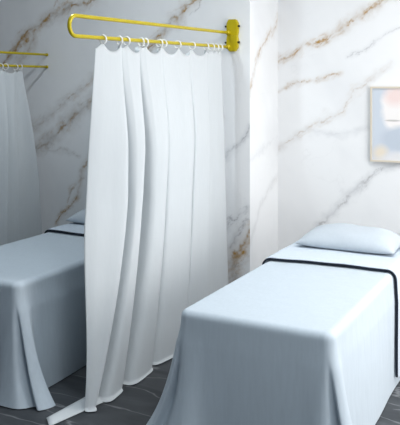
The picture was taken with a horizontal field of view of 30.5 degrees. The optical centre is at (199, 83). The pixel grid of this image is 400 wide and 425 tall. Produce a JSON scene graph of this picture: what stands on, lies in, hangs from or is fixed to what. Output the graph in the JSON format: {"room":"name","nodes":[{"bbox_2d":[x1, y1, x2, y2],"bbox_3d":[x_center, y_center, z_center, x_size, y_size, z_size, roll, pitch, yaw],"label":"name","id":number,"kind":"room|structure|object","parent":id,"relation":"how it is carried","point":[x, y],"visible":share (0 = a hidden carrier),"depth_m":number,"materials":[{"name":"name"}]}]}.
{"room":"massage treatment room","nodes":[
{"label":"massage treatment room","id":0,"kind":"room"},
{"bbox_2d":[0,0,249,283],"bbox_3d":[-1.274,0.150,6.495,3.760,3.200,0.060,0,0,27],"label":"wall","id":1,"kind":"structure","parent":0,"point":[59,95],"depth_m":6.32,"materials":[{"name":"white stone"}]},
{"bbox_2d":[0,51,47,67],"bbox_3d":[-1.820,-0.205,5.606,0.027,0.136,2.019,0,0,27],"label":"rail","id":2,"kind":"object","parent":1,"relation":"attached to","point":[1,52],"visible":1,"depth_m":6.24,"materials":[{"name":"yellow metal"}]},
{"bbox_2d":[0,63,41,245],"bbox_3d":[-1.829,0.787,5.565,0.156,1.916,2.003,0,0,27],"label":"curtain","id":3,"kind":"object","parent":2,"relation":"hanging from","point":[20,206],"visible":0.8,"depth_m":6.12,"materials":[{"name":"white fabric"}]},
{"bbox_2d":[67,14,239,51],"bbox_3d":[-0.208,-0.372,4.770,0.124,0.252,2.022,0,0,27],"label":"rail","id":4,"kind":"object","parent":1,"relation":"attached to","point":[232,42],"visible":0.99,"depth_m":4.78,"materials":[{"name":"yellow metal"}]},
{"bbox_2d":[46,34,227,424],"bbox_3d":[-0.328,0.721,4.703,0.348,2.050,2.133,0,0,27],"label":"curtain","id":5,"kind":"object","parent":4,"relation":"hanging from","point":[155,224],"visible":0.94,"depth_m":4.47,"materials":[{"name":"white fabric"}]},
{"bbox_2d":[0,358,399,424],"bbox_3d":[-1.376,1.800,2.887,6.900,0.100,7.860,0,0,27],"label":"floor","id":6,"kind":"structure","parent":0,"point":[138,402],"depth_m":3.98,"materials":[{"name":"grey stone"}]},
{"bbox_2d":[0,222,86,410],"bbox_3d":[-0.889,1.412,5.020,1.230,0.675,2.044,0,0,27],"label":"bed","id":7,"kind":"object","parent":6,"relation":"on","point":[43,307],"visible":0.66,"depth_m":4.26,"materials":[{"name":"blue fabric"}]},
{"bbox_2d":[66,209,84,223],"bbox_3d":[-0.660,1.004,5.670,0.660,0.141,0.380,0,0,27],"label":"pillow","id":8,"kind":"object","parent":7,"relation":"on","point":[79,217],"visible":0.07,"depth_m":5.62,"materials":[{"name":"fabric"}]},
{"bbox_2d":[146,240,399,424],"bbox_3d":[0.619,1.412,4.239,1.229,0.676,2.050,0,0,27],"label":"bed","id":9,"kind":"object","parent":6,"relation":"on","point":[309,335],"visible":0.97,"depth_m":3.51,"materials":[{"name":"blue fabric"}]},
{"bbox_2d":[295,223,399,253],"bbox_3d":[1.006,1.008,4.863,0.650,0.132,0.400,0,0,27],"label":"pillow","id":10,"kind":"object","parent":9,"relation":"on","point":[336,236],"visible":1,"depth_m":4.74,"materials":[{"name":"fabric"}]},
{"bbox_2d":[250,0,277,271],"bbox_3d":[0.489,0.150,5.877,0.060,3.200,0.585,0,0,27],"label":"wall","id":11,"kind":"structure","parent":0,"point":[263,13],"depth_m":5.83,"materials":[{"name":"white stone"}]},
{"bbox_2d":[278,0,399,250],"bbox_3d":[2.072,0.150,5.453,3.140,3.200,0.120,0,0,27],"label":"wall","id":12,"kind":"structure","parent":0,"point":[331,53],"depth_m":5.91,"materials":[{"name":"white stone"}]},
{"bbox_2d":[370,87,399,162],"bbox_3d":[1.692,0.313,5.564,0.800,0.585,0.031,0,0,27],"label":"picture","id":13,"kind":"object","parent":12,"relation":"attached to","point":[384,101],"visible":1,"depth_m":5.69,"materials":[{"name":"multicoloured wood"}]}
]}

